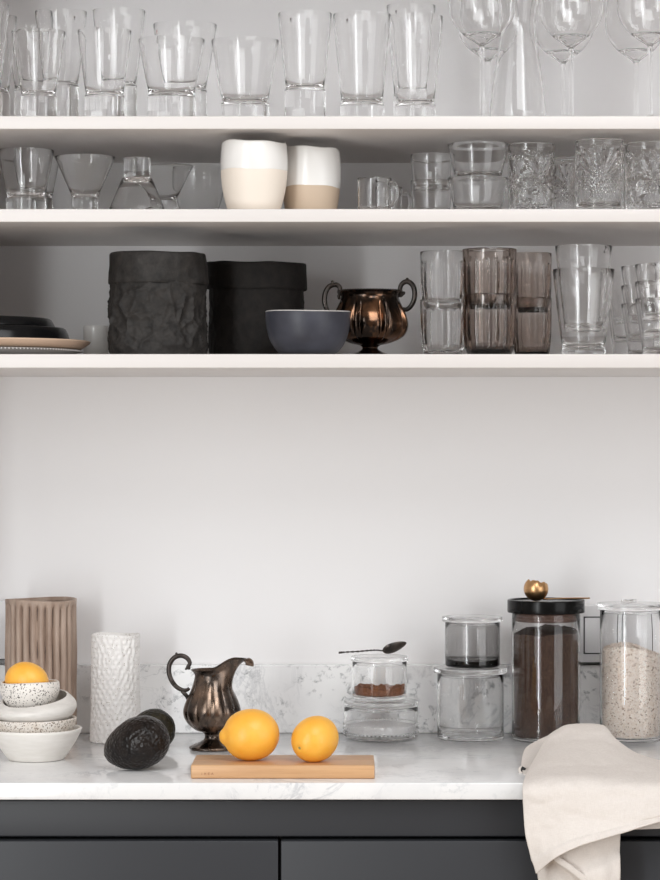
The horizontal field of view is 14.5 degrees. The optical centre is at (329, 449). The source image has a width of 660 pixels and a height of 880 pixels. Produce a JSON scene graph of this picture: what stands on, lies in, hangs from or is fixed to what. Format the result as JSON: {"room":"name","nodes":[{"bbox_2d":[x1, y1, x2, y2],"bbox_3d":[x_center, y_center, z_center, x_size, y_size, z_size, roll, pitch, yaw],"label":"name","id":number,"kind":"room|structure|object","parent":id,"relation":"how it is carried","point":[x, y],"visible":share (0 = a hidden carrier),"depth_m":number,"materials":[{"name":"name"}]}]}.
{"room":"kitchen","nodes":[
{"label":"kitchen","id":0,"kind":"room"},
{"bbox_2d":[0,0,659,663],"bbox_3d":[0.000,-0.017,4.050,4.400,2.700,0.100,0,0,0],"label":"wall","id":1,"kind":"structure","parent":0,"point":[211,520],"depth_m":4.00,"materials":[{"name":"white paint"}]},
{"bbox_2d":[0,600,4,659],"bbox_3d":[-0.555,0.276,3.984,0.138,0.090,0.030,0,0,0],"label":"wall socket","id":2,"kind":"object","parent":1,"relation":"attached to","point":[2,602],"visible":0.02,"depth_m":3.97,"materials":[{"name":"white plastic"}]},
{"bbox_2d":[0,664,599,732],"bbox_3d":[0.415,0.381,3.990,2.170,0.104,0.019,0,0,0],"label":"backsplash","id":3,"kind":"structure","parent":1,"relation":"attached to","point":[291,694],"depth_m":3.98,"materials":[{"name":"white stone"}]},
{"bbox_2d":[0,354,659,376],"bbox_3d":[0.297,-0.122,3.788,1.706,0.019,0.424,0,0,0],"label":"wall shelf","id":4,"kind":"object","parent":1,"relation":"attached to","point":[11,365],"visible":1,"depth_m":3.58,"materials":[{"name":"white paint"}]},
{"bbox_2d":[0,347,81,353],"bbox_3d":[-0.484,-0.138,3.720,0.258,0.010,0.258,0,0,30],"label":"serving plate","id":5,"kind":"object","parent":4,"relation":"on","point":[3,350],"visible":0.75,"depth_m":3.62,"materials":[{"name":"grey"}]},
{"bbox_2d":[0,337,90,349],"bbox_3d":[-0.475,-0.149,3.720,0.264,0.012,0.264,0,0,0],"label":"serving plate","id":6,"kind":"object","parent":5,"relation":"on","point":[4,341],"visible":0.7,"depth_m":3.62,"materials":[{"name":"beige"}]},
{"bbox_2d":[0,325,68,338],"bbox_3d":[-0.499,-0.165,3.720,0.254,0.018,0.254,0,0,0],"label":"dish","id":7,"kind":"object","parent":6,"relation":"on","point":[14,331],"visible":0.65,"depth_m":3.63,"materials":[{"name":"black ceramic"}]},
{"bbox_2d":[0,316,54,326],"bbox_3d":[-0.506,-0.181,3.720,0.226,0.013,0.226,0,0,0],"label":"dish","id":8,"kind":"object","parent":7,"relation":"on","point":[4,320],"visible":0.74,"depth_m":3.64,"materials":[{"name":"black ceramic"}]},
{"bbox_2d":[83,325,108,353],"bbox_3d":[-0.347,-0.158,3.860,0.037,0.052,0.037,0,0,0],"label":"beaker","id":9,"kind":"object","parent":4,"relation":"on","point":[97,335],"visible":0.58,"depth_m":3.84,"materials":[{"name":"white ceramic"}]},
{"bbox_2d":[107,250,208,353],"bbox_3d":[-0.243,-0.207,3.675,0.144,0.149,0.142,0,0,-5],"label":"canister","id":10,"kind":"object","parent":4,"relation":"on","point":[157,304],"visible":0.94,"depth_m":3.62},
{"bbox_2d":[207,261,306,353],"bbox_3d":[-0.108,-0.205,3.815,0.149,0.146,0.148,0,0,0],"label":"canister","id":11,"kind":"object","parent":4,"relation":"on","point":[240,293],"visible":0.7,"depth_m":3.75,"materials":[{"name":"black ceramic"}]},
{"bbox_2d":[265,310,350,353],"bbox_3d":[-0.031,-0.163,3.640,0.119,0.062,0.120,0,0,4],"label":"ceramic bowl","id":12,"kind":"object","parent":4,"relation":"on","point":[289,331],"visible":0.92,"depth_m":3.59,"materials":[{"name":"ceramic"}]},
{"bbox_2d":[322,278,416,353],"bbox_3d":[0.058,-0.190,3.745,0.111,0.116,0.111,0,0,41],"label":"sugar pot","id":13,"kind":"object","parent":4,"relation":"on","point":[378,316],"visible":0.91,"depth_m":3.71,"materials":[{"name":"orange metal"}]},
{"bbox_2d":[420,299,463,353],"bbox_3d":[0.160,-0.172,3.690,0.065,0.081,0.065,0,0,-13],"label":"tumbler","id":14,"kind":"object","parent":4,"relation":"on","point":[441,320],"visible":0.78,"depth_m":3.66,"materials":[{"name":"clear glass"}]},
{"bbox_2d":[420,250,463,298],"bbox_3d":[0.160,-0.241,3.690,0.065,0.081,0.065,0,0,-13],"label":"tumbler","id":15,"kind":"object","parent":14,"relation":"on","point":[441,271],"visible":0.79,"depth_m":3.66,"materials":[{"name":"clear glass"}]},
{"bbox_2d":[462,293,516,353],"bbox_3d":[0.223,-0.174,3.635,0.076,0.085,0.076,0,0,15],"label":"tumbler","id":16,"kind":"object","parent":4,"relation":"on","point":[489,319],"visible":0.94,"depth_m":3.60,"materials":[{"name":"brown glass"}]},
{"bbox_2d":[462,247,516,293],"bbox_3d":[0.223,-0.238,3.635,0.076,0.085,0.076,0,0,15],"label":"tumbler","id":17,"kind":"object","parent":16,"relation":"on","point":[485,269],"visible":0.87,"depth_m":3.60,"materials":[{"name":"brown glass"}]},
{"bbox_2d":[514,297,551,353],"bbox_3d":[0.289,-0.175,3.725,0.058,0.086,0.058,0,0,0],"label":"tumbler","id":18,"kind":"object","parent":4,"relation":"on","point":[533,314],"visible":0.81,"depth_m":3.70,"materials":[{"name":"brown glass"}]},
{"bbox_2d":[515,252,551,296],"bbox_3d":[0.289,-0.239,3.725,0.058,0.086,0.058,0,0,0],"label":"tumbler","id":19,"kind":"object","parent":18,"relation":"on","point":[533,269],"visible":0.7,"depth_m":3.70,"materials":[{"name":"brown glass"}]},
{"bbox_2d":[552,267,614,353],"bbox_3d":[0.355,-0.192,3.640,0.087,0.120,0.087,0,0,0],"label":"tumbler","id":20,"kind":"object","parent":4,"relation":"on","point":[583,295],"visible":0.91,"depth_m":3.61,"materials":[{"name":"clear glass"}]},
{"bbox_2d":[555,244,611,268],"bbox_3d":[0.355,-0.225,3.640,0.080,0.121,0.080,0,0,0],"label":"tumbler","id":21,"kind":"object","parent":20,"relation":"on","point":[568,255],"visible":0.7,"depth_m":3.61,"materials":[{"name":"clear glass"}]},
{"bbox_2d":[609,309,627,353],"bbox_3d":[0.451,-0.171,3.885,0.072,0.077,0.072,0,0,0],"label":"glass tumbler","id":22,"kind":"object","parent":4,"relation":"on","point":[618,337],"visible":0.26,"depth_m":3.86,"materials":[{"name":"clear glass"}]},
{"bbox_3d":[0.451,-0.199,3.885,0.072,0.077,0.072,0,0,0],"label":"glass tumbler","id":23,"kind":"object","parent":22,"relation":"on","visible":0},
{"bbox_2d":[612,271,622,289],"bbox_3d":[0.451,-0.226,3.885,0.072,0.077,0.072,0,0,0],"label":"glass tumbler","id":24,"kind":"object","parent":23,"relation":"on","point":[618,280],"visible":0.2,"depth_m":3.86,"materials":[{"name":"clear glass"}]},
{"bbox_2d":[621,303,642,353],"bbox_3d":[0.465,-0.172,3.755,0.090,0.079,0.090,0,0,0],"label":"glass tumbler","id":25,"kind":"object","parent":4,"relation":"on","point":[629,313],"visible":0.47,"depth_m":3.73,"materials":[{"name":"clear glass"}]},
{"bbox_2d":[621,284,636,302],"bbox_3d":[0.465,-0.198,3.755,0.090,0.079,0.090,0,0,0],"label":"glass tumbler","id":26,"kind":"object","parent":25,"relation":"on","point":[629,295],"visible":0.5,"depth_m":3.73,"materials":[{"name":"clear glass"}]},
{"bbox_2d":[621,265,636,284],"bbox_3d":[0.465,-0.225,3.755,0.090,0.079,0.090,0,0,0],"label":"glass tumbler","id":27,"kind":"object","parent":26,"relation":"on","point":[629,277],"visible":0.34,"depth_m":3.73,"materials":[{"name":"clear glass"}]},
{"bbox_2d":[635,297,659,353],"bbox_3d":[0.474,-0.172,3.645,0.092,0.080,0.092,0,0,0],"label":"glass tumbler","id":28,"kind":"object","parent":4,"relation":"on","point":[648,309],"visible":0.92,"depth_m":3.62,"materials":[{"name":"clear glass"}]},
{"bbox_2d":[635,280,659,297],"bbox_3d":[0.474,-0.196,3.645,0.092,0.080,0.092,0,0,0],"label":"glass tumbler","id":29,"kind":"object","parent":28,"relation":"on","point":[646,288],"visible":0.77,"depth_m":3.61,"materials":[{"name":"clear glass"}]},
{"bbox_2d":[635,262,659,280],"bbox_3d":[0.474,-0.220,3.645,0.092,0.080,0.092,0,0,0],"label":"glass tumbler","id":30,"kind":"object","parent":29,"relation":"on","point":[644,271],"visible":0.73,"depth_m":3.61,"materials":[{"name":"clear glass"}]},
{"bbox_2d":[0,209,659,245],"bbox_3d":[0.297,-0.323,3.788,1.706,0.018,0.424,0,0,0],"label":"wall shelf","id":31,"kind":"object","parent":1,"relation":"attached to","point":[18,227],"visible":1,"depth_m":3.67,"materials":[{"name":"white paint"}]},
{"bbox_2d":[0,147,53,208],"bbox_3d":[-0.426,-0.375,3.640,0.078,0.088,0.078,0,0,0],"label":"glass tumbler","id":32,"kind":"object","parent":31,"relation":"on","point":[25,170],"visible":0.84,"depth_m":3.61,"materials":[{"name":"clear glass"}]},
{"bbox_2d":[45,156,58,208],"bbox_3d":[-0.427,-0.378,3.775,0.070,0.092,0.070,0,0,0],"label":"glass tumbler","id":33,"kind":"object","parent":31,"relation":"on","point":[54,167],"visible":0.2,"depth_m":3.76,"materials":[{"name":"clear glass"}]},
{"bbox_2d":[54,154,114,208],"bbox_3d":[-0.343,-0.371,3.640,0.085,0.078,0.085,0,0,0],"label":"tumbler","id":34,"kind":"object","parent":31,"relation":"on","point":[85,175],"visible":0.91,"depth_m":3.62,"materials":[{"name":"clear glass"}]},
{"bbox_2d":[109,157,164,208],"bbox_3d":[-0.270,-0.370,3.640,0.083,0.077,0.083,0,0,0],"label":"tumbler","id":35,"kind":"object","parent":31,"relation":"on","point":[136,190],"visible":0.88,"depth_m":3.62,"materials":[{"name":"clear glass"}]},
{"bbox_2d":[150,163,192,208],"bbox_3d":[-0.241,-0.372,3.775,0.084,0.081,0.084,0,0,0],"label":"tumbler","id":36,"kind":"object","parent":31,"relation":"on","point":[169,179],"visible":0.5,"depth_m":3.75,"materials":[{"name":"clear glass"}]},
{"bbox_2d":[176,164,222,208],"bbox_3d":[-0.197,-0.379,3.910,0.078,0.094,0.078,0,0,0],"label":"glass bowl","id":37,"kind":"object","parent":31,"relation":"on","point":[202,189],"visible":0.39,"depth_m":3.88,"materials":[{"name":"clear glass"}]},
{"bbox_2d":[221,139,287,208],"bbox_3d":[-0.106,-0.381,3.640,0.094,0.100,0.094,0,0,19],"label":"ceramic cup","id":38,"kind":"object","parent":31,"relation":"on","point":[253,172],"visible":0.94,"depth_m":3.60,"materials":[{"name":"beige ceramic"}]},
{"bbox_2d":[283,145,340,208],"bbox_3d":[-0.027,-0.382,3.697,0.085,0.101,0.085,0,0,-19],"label":"ceramic cup","id":39,"kind":"object","parent":31,"relation":"on","point":[313,173],"visible":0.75,"depth_m":3.66,"materials":[{"name":"beige ceramic"}]},
{"bbox_2d":[357,177,398,208],"bbox_3d":[0.067,-0.356,3.640,0.058,0.049,0.048,0,0,0],"label":"glass mug","id":40,"kind":"object","parent":31,"relation":"on","point":[373,192],"visible":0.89,"depth_m":3.62,"materials":[{"name":"clear glass"}]},
{"bbox_2d":[391,186,411,208],"bbox_3d":[0.092,-0.355,3.745,0.053,0.047,0.039,0,0,0],"label":"glass mug","id":41,"kind":"object","parent":31,"relation":"on","point":[398,205],"visible":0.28,"depth_m":3.73,"materials":[{"name":"clear glass"}]},
{"bbox_2d":[411,179,450,208],"bbox_3d":[0.144,-0.357,3.700,0.060,0.051,0.060,0,0,0],"label":"glass tumbler","id":42,"kind":"object","parent":31,"relation":"on","point":[426,193],"visible":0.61,"depth_m":3.67,"materials":[{"name":"clear glass"}]},
{"bbox_2d":[411,152,451,179],"bbox_3d":[0.144,-0.395,3.700,0.060,0.051,0.060,0,0,0],"label":"glass tumbler","id":43,"kind":"object","parent":42,"relation":"on","point":[429,165],"visible":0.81,"depth_m":3.67,"materials":[{"name":"clear glass"}]},
{"bbox_2d":[448,175,507,208],"bbox_3d":[0.207,-0.356,3.640,0.085,0.049,0.085,0,0,0],"label":"glass tumbler","id":44,"kind":"object","parent":31,"relation":"on","point":[470,191],"visible":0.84,"depth_m":3.61,"materials":[{"name":"clear glass"}]},
{"bbox_2d":[448,141,507,176],"bbox_3d":[0.207,-0.404,3.640,0.085,0.049,0.085,0,0,0],"label":"glass tumbler","id":45,"kind":"object","parent":44,"relation":"on","point":[467,158],"visible":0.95,"depth_m":3.61,"materials":[{"name":"clear glass"}]},
{"bbox_2d":[507,142,554,208],"bbox_3d":[0.284,-0.381,3.672,0.068,0.099,0.068,0,0,20],"label":"crystal tumbler","id":46,"kind":"object","parent":31,"relation":"on","point":[531,167],"visible":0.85,"depth_m":3.64,"materials":[{"name":"clear glass"}]},
{"bbox_2d":[553,156,574,208],"bbox_3d":[0.341,-0.378,3.775,0.044,0.093,0.044,0,0,-35],"label":"crystal tumbler","id":47,"kind":"object","parent":31,"relation":"on","point":[564,173],"visible":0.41,"depth_m":3.76,"materials":[{"name":"clear glass"}]},
{"bbox_2d":[575,138,624,208],"bbox_3d":[0.377,-0.382,3.640,0.070,0.101,0.070,0,0,18],"label":"crystal tumbler","id":48,"kind":"object","parent":31,"relation":"on","point":[599,162],"visible":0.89,"depth_m":3.61,"materials":[{"name":"clear glass"}]},
{"bbox_2d":[624,141,659,208],"bbox_3d":[0.449,-0.381,3.650,0.070,0.098,0.070,0,0,-14],"label":"crystal tumbler","id":49,"kind":"object","parent":31,"relation":"on","point":[642,158],"visible":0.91,"depth_m":3.62,"materials":[{"name":"clear glass"}]},
{"bbox_2d":[0,116,659,162],"bbox_3d":[0.297,-0.450,3.788,1.706,0.018,0.424,0,0,0],"label":"wall shelf","id":50,"kind":"object","parent":1,"relation":"attached to","point":[162,139],"visible":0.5,"depth_m":3.60,"materials":[{"name":"white paint"}]},
{"bbox_2d":[0,2,8,115],"bbox_3d":[-0.489,-0.541,3.640,0.078,0.163,0.078,0,0,0],"label":"glass tumbler","id":51,"kind":"object","parent":50,"relation":"on","point":[4,8],"visible":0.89,"depth_m":3.63,"materials":[{"name":"clear glass"}]},
{"bbox_2d":[1,14,16,115],"bbox_3d":[-0.491,-0.544,3.775,0.073,0.169,0.073,0,0,0],"label":"glass tumbler","id":52,"kind":"object","parent":50,"relation":"on","point":[12,20],"visible":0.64,"depth_m":3.76,"materials":[{"name":"clear glass"}]},
{"bbox_2d":[12,21,36,115],"bbox_3d":[-0.450,-0.548,3.900,0.069,0.178,0.069,0,0,0],"label":"glass tumbler","id":53,"kind":"object","parent":50,"relation":"on","point":[22,24],"visible":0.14,"depth_m":3.88,"materials":[{"name":"clear glass"}]},
{"bbox_2d":[11,28,65,115],"bbox_3d":[-0.408,-0.522,3.640,0.076,0.126,0.076,0,0,0],"label":"glass tumbler","id":54,"kind":"object","parent":50,"relation":"on","point":[38,52],"visible":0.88,"depth_m":3.62,"materials":[{"name":"clear glass"}]},
{"bbox_2d":[35,8,86,115],"bbox_3d":[-0.391,-0.548,3.775,0.076,0.176,0.076,0,0,0],"label":"glass tumbler","id":55,"kind":"object","parent":50,"relation":"on","point":[69,20],"visible":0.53,"depth_m":3.75,"materials":[{"name":"grey"}]},
{"bbox_2d":[77,27,130,115],"bbox_3d":[-0.316,-0.523,3.640,0.076,0.127,0.076,0,0,0],"label":"glass tumbler","id":56,"kind":"object","parent":50,"relation":"on","point":[104,51],"visible":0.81,"depth_m":3.61,"materials":[{"name":"clear glass"}]},
{"bbox_2d":[92,7,145,115],"bbox_3d":[-0.306,-0.548,3.775,0.077,0.178,0.077,0,0,0],"label":"glass tumbler","id":57,"kind":"object","parent":50,"relation":"on","point":[130,18],"visible":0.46,"depth_m":3.75,"materials":[{"name":"clear glass"}]},
{"bbox_2d":[138,35,204,115],"bbox_3d":[-0.222,-0.517,3.645,0.094,0.115,0.094,0,0,0],"label":"glass tumbler","id":58,"kind":"object","parent":50,"relation":"on","point":[171,63],"visible":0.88,"depth_m":3.61,"materials":[{"name":"clear glass"}]},
{"bbox_2d":[153,20,216,115],"bbox_3d":[-0.210,-0.538,3.775,0.093,0.158,0.093,0,0,0],"label":"glass tumbler","id":59,"kind":"object","parent":50,"relation":"on","point":[206,30],"visible":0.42,"depth_m":3.75,"materials":[{"name":"clear glass"}]},
{"bbox_2d":[211,36,278,115],"bbox_3d":[-0.119,-0.516,3.645,0.095,0.114,0.095,0,0,0],"label":"glass tumbler","id":60,"kind":"object","parent":50,"relation":"on","point":[244,65],"visible":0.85,"depth_m":3.61,"materials":[{"name":"clear glass"}]},
{"bbox_2d":[278,10,331,115],"bbox_3d":[-0.035,-0.535,3.640,0.076,0.151,0.076,0,0,0],"label":"glass tumbler","id":61,"kind":"object","parent":50,"relation":"on","point":[304,34],"visible":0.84,"depth_m":3.61,"materials":[{"name":"grey"}]},
{"bbox_2d":[333,10,390,115],"bbox_3d":[0.045,-0.534,3.640,0.081,0.149,0.081,0,0,0],"label":"glass tumbler","id":62,"kind":"object","parent":50,"relation":"on","point":[361,36],"visible":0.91,"depth_m":3.61,"materials":[{"name":"grey"}]},
{"bbox_2d":[387,2,434,115],"bbox_3d":[0.118,-0.552,3.775,0.071,0.185,0.071,0,0,0],"label":"glass tumbler","id":63,"kind":"object","parent":50,"relation":"on","point":[401,7],"visible":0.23,"depth_m":3.75,"materials":[{"name":"grey"}]},
{"bbox_2d":[389,12,442,115],"bbox_3d":[0.120,-0.533,3.640,0.077,0.147,0.077,0,0,0],"label":"glass tumbler","id":64,"kind":"object","parent":50,"relation":"on","point":[415,38],"visible":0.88,"depth_m":3.61,"materials":[{"name":"clear glass"}]},
{"bbox_2d":[457,29,499,115],"bbox_3d":[0.235,-0.590,3.870,0.092,0.260,0.092,0,0,23],"label":"wine glass","id":65,"kind":"object","parent":50,"relation":"on","point":[491,49],"visible":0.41,"depth_m":3.86,"materials":[{"name":"clear glass"}]},
{"bbox_2d":[457,29,499,62],"bbox_3d":[0.235,-0.648,3.870,0.093,0.143,0.093,0,0,0],"label":"bowl","id":66,"kind":"object","parent":65,"relation":"on","point":[491,49],"depth_m":3.85,"materials":[{"name":"clear glass"}]},
{"bbox_2d":[448,0,515,115],"bbox_3d":[0.213,-0.584,3.645,0.094,0.250,0.094,0,0,-8],"label":"wine glass","id":67,"kind":"object","parent":50,"relation":"on","point":[481,22],"visible":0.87,"depth_m":3.62,"materials":[{"name":"clear glass"}]},
{"bbox_2d":[448,0,515,47],"bbox_3d":[0.213,-0.637,3.645,0.094,0.145,0.094,0,0,0],"label":"bowl","id":68,"kind":"object","parent":67,"relation":"on","point":[481,22],"depth_m":3.62,"materials":[{"name":"clear glass"}]},
{"bbox_2d":[489,0,546,115],"bbox_3d":[0.270,-0.568,3.740,0.082,0.217,0.082,0,0,0],"label":"glass carafe","id":69,"kind":"object","parent":50,"relation":"on","point":[518,85],"visible":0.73,"depth_m":3.71,"materials":[{"name":"clear glass"}]},
{"bbox_2d":[535,2,592,115],"bbox_3d":[0.343,-0.584,3.830,0.092,0.250,0.092,0,0,0],"label":"wine glass","id":70,"kind":"object","parent":50,"relation":"on","point":[548,44],"visible":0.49,"depth_m":3.81,"materials":[{"name":"clear glass"}]},
{"bbox_2d":[535,2,592,64],"bbox_3d":[0.343,-0.638,3.830,0.092,0.142,0.092,0,0,0],"label":"bowl","id":71,"kind":"object","parent":70,"relation":"on","point":[554,48],"depth_m":3.81,"materials":[{"name":"clear glass"}]},
{"bbox_2d":[539,0,602,115],"bbox_3d":[0.339,-0.581,3.655,0.090,0.243,0.090,0,0,0],"label":"wine glass","id":72,"kind":"object","parent":50,"relation":"on","point":[570,22],"visible":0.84,"depth_m":3.63,"materials":[{"name":"clear glass"}]},
{"bbox_2d":[539,0,602,49],"bbox_3d":[0.339,-0.632,3.655,0.090,0.140,0.090,0,0,0],"label":"bowl","id":73,"kind":"object","parent":72,"relation":"on","point":[570,22],"depth_m":3.62,"materials":[{"name":"clear glass"}]},
{"bbox_2d":[605,0,659,115],"bbox_3d":[0.447,-0.582,3.800,0.091,0.246,0.091,0,0,0],"label":"wine glass","id":74,"kind":"object","parent":50,"relation":"on","point":[618,36],"visible":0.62,"depth_m":3.78,"materials":[{"name":"clear glass"}]},
{"bbox_2d":[605,0,659,63],"bbox_3d":[0.447,-0.635,3.800,0.091,0.140,0.091,0,0,0],"label":"bowl","id":75,"kind":"object","parent":74,"relation":"on","point":[618,36],"depth_m":3.78,"materials":[{"name":"clear glass"}]},
{"bbox_2d":[617,0,659,115],"bbox_3d":[0.450,-0.584,3.655,0.093,0.250,0.093,0,0,7],"label":"wine glass","id":76,"kind":"object","parent":50,"relation":"on","point":[640,18],"visible":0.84,"depth_m":3.63,"materials":[{"name":"clear glass"}]},
{"bbox_2d":[617,0,659,47],"bbox_3d":[0.450,-0.637,3.655,0.093,0.144,0.093,0,0,0],"label":"bowl","id":77,"kind":"object","parent":76,"relation":"on","point":[640,18],"depth_m":3.63,"materials":[{"name":"clear glass"}]},
{"bbox_2d":[580,604,599,662],"bbox_3d":[0.443,0.281,3.984,0.122,0.089,0.030,0,0,0],"label":"wall socket","id":78,"kind":"object","parent":1,"relation":"attached to","point":[590,619],"visible":0.18,"depth_m":3.97,"materials":[{"name":"white plastic"}]},
{"bbox_3d":[0.000,1.358,1.650,4.400,0.050,4.900,0,0,0],"label":"floor","id":79,"kind":"structure","parent":0,"visible":0},
{"bbox_2d":[0,800,659,879],"bbox_3d":[0.083,0.894,3.690,1.502,0.878,0.580,0,0,0],"label":"base cabinet","id":80,"kind":"object","parent":79,"relation":"on","point":[40,839],"visible":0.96,"depth_m":3.40,"materials":[{"name":"grey paint"}]},
{"bbox_2d":[0,733,659,799],"bbox_3d":[0.415,0.444,3.691,2.170,0.022,0.616,0,0,0],"label":"countertop","id":81,"kind":"structure","parent":80,"relation":"on","point":[425,766],"depth_m":3.43,"materials":[{"name":"white stone"}]},
{"bbox_2d":[5,596,76,724],"bbox_3d":[-0.434,0.328,3.905,0.108,0.211,0.109,0,0,35],"label":"ribbed vase","id":82,"kind":"object","parent":81,"relation":"on","point":[40,631],"visible":0.56,"depth_m":3.86,"materials":[{"name":"brown ceramic"}]},
{"bbox_2d":[0,724,81,761],"bbox_3d":[-0.411,0.410,3.640,0.128,0.045,0.127,0,0,0],"label":"bowl","id":83,"kind":"object","parent":81,"relation":"on","point":[49,746],"visible":0.87,"depth_m":3.60,"materials":[{"name":"white ceramic"}]},
{"bbox_2d":[0,715,76,732],"bbox_3d":[-0.412,0.390,3.640,0.115,0.034,0.113,0,0,-6],"label":"bowl","id":84,"kind":"object","parent":83,"relation":"on","point":[69,724],"visible":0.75,"depth_m":3.59,"materials":[{"name":"white ceramic"}]},
{"bbox_2d":[0,689,76,721],"bbox_3d":[-0.413,0.360,3.640,0.117,0.045,0.116,0,0,0],"label":"bowl","id":85,"kind":"object","parent":84,"relation":"on","point":[64,706],"visible":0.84,"depth_m":3.60,"materials":[{"name":"white ceramic"}]},
{"bbox_2d":[0,679,59,707],"bbox_3d":[-0.420,0.343,3.640,0.084,0.042,0.084,0,0,0],"label":"bowl","id":86,"kind":"object","parent":85,"relation":"on","point":[19,695],"visible":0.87,"depth_m":3.61,"materials":[{"name":"white ceramic"}]},
{"bbox_2d":[5,662,48,683],"bbox_3d":[-0.424,0.325,3.640,0.062,0.057,0.054,0,0,0],"label":"lemon","id":87,"kind":"object","parent":86,"relation":"in","point":[21,672],"visible":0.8,"depth_m":3.62,"materials":[{"name":"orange food"}]},
{"bbox_2d":[90,632,140,743],"bbox_3d":[-0.319,0.353,3.868,0.077,0.161,0.077,0,0,0],"label":"vase","id":88,"kind":"object","parent":81,"relation":"on","point":[115,657],"visible":0.81,"depth_m":3.84,"materials":[{"name":"white ceramic"}]},
{"bbox_2d":[104,715,169,769],"bbox_3d":[-0.262,0.396,3.518,0.091,0.074,0.073,0,0,0],"label":"avocado","id":89,"kind":"object","parent":81,"relation":"on","point":[140,742],"visible":1,"depth_m":3.49,"materials":[{"name":"brown food"}]},
{"bbox_2d":[137,709,174,743],"bbox_3d":[-0.257,0.402,3.733,0.070,0.062,0.063,0,0,0],"label":"avocado","id":90,"kind":"object","parent":81,"relation":"on","point":[164,717],"visible":0.33,"depth_m":3.72,"materials":[{"name":"brown food"}]},
{"bbox_2d":[166,652,253,751],"bbox_3d":[-0.173,0.363,3.760,0.097,0.140,0.087,0,0,-42],"label":"jug","id":91,"kind":"object","parent":81,"relation":"on","point":[211,701],"visible":0.88,"depth_m":3.74,"materials":[{"name":"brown metal"}]},
{"bbox_2d":[191,755,374,778],"bbox_3d":[-0.062,0.424,3.481,0.242,0.018,0.116,0,0,0],"label":"cutting board","id":92,"kind":"object","parent":81,"relation":"on","point":[203,766],"visible":1,"depth_m":3.42,"materials":[{"name":"brown wood"}]},
{"bbox_2d":[219,709,278,760],"bbox_3d":[-0.108,0.381,3.475,0.080,0.069,0.068,0,0,0],"label":"lemon","id":93,"kind":"object","parent":92,"relation":"on","point":[248,734],"visible":1,"depth_m":3.45,"materials":[{"name":"yellow food"}]},
{"bbox_2d":[291,716,338,761],"bbox_3d":[-0.020,0.385,3.462,0.063,0.062,0.065,0,0,0],"label":"lemon","id":94,"kind":"object","parent":92,"relation":"on","point":[315,738],"visible":1,"depth_m":3.44,"materials":[{"name":"yellow food"}]},
{"bbox_2d":[343,698,418,741],"bbox_3d":[0.076,0.403,3.895,0.114,0.058,0.114,0,0,-18],"label":"jar","id":95,"kind":"object","parent":81,"relation":"on","point":[366,721],"visible":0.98,"depth_m":3.85,"materials":[{"name":"clear glass"}]},
{"bbox_2d":[351,654,407,701],"bbox_3d":[0.074,0.341,3.895,0.086,0.066,0.086,0,0,0],"label":"jar","id":96,"kind":"object","parent":95,"relation":"on","point":[375,677],"visible":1,"depth_m":3.86,"materials":[{"name":"clear glass"}]},
{"bbox_2d":[338,641,405,653],"bbox_3d":[0.063,0.295,3.882,0.102,0.018,0.017,0,0,0],"label":"teaspoon","id":97,"kind":"object","parent":96,"relation":"on","point":[393,647],"visible":1,"depth_m":3.88,"materials":[{"name":"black metal"}]},
{"bbox_2d":[383,641,405,653],"bbox_3d":[0.096,0.295,3.882,0.036,0.018,0.017,0,0,0],"label":"spoon bowl","id":98,"kind":"object","parent":97,"relation":"on","point":[393,647],"depth_m":3.89,"materials":[{"name":"black metal"}]},
{"bbox_2d":[434,665,506,741],"bbox_3d":[0.210,0.379,3.895,0.110,0.108,0.110,0,0,0],"label":"jar","id":99,"kind":"object","parent":81,"relation":"on","point":[470,701],"visible":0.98,"depth_m":3.85,"materials":[{"name":"clear glass"}]},
{"bbox_2d":[442,614,502,667],"bbox_3d":[0.213,0.286,3.895,0.091,0.076,0.091,0,0,0],"label":"jar","id":100,"kind":"object","parent":99,"relation":"on","point":[471,640],"visible":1,"depth_m":3.86,"materials":[{"name":"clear glass"}]},
{"bbox_2d":[507,597,584,742],"bbox_3d":[0.322,0.328,3.880,0.115,0.210,0.115,0,0,-13],"label":"jar","id":101,"kind":"object","parent":81,"relation":"on","point":[545,633],"visible":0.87,"depth_m":3.83,"materials":[{"name":"clear glass"}]},
{"bbox_2d":[524,579,589,600],"bbox_3d":[0.337,0.209,3.870,0.098,0.033,0.037,0,0,0],"label":"scoop","id":102,"kind":"object","parent":101,"relation":"on","point":[534,590],"visible":1,"depth_m":3.86,"materials":[{"name":"gold metal"}]},
{"bbox_2d":[524,579,547,600],"bbox_3d":[0.307,0.209,3.870,0.037,0.033,0.037,0,0,0],"label":"bowl","id":103,"kind":"object","parent":102,"relation":"on","point":[534,590],"depth_m":3.86,"materials":[{"name":"gold metal"}]},
{"bbox_2d":[518,723,659,879],"bbox_3d":[0.359,0.498,3.526,0.226,0.233,0.413,0,0,0],"label":"linen towel","id":104,"kind":"object","parent":81,"relation":"on","point":[583,788],"visible":1,"depth_m":3.35,"materials":[{"name":"beige fabric"}]},
{"bbox_2d":[597,599,659,742],"bbox_3d":[0.451,0.328,3.885,0.103,0.210,0.103,0,0,0],"label":"jar","id":105,"kind":"object","parent":81,"relation":"on","point":[629,628],"visible":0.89,"depth_m":3.84,"materials":[{"name":"clear glass"}]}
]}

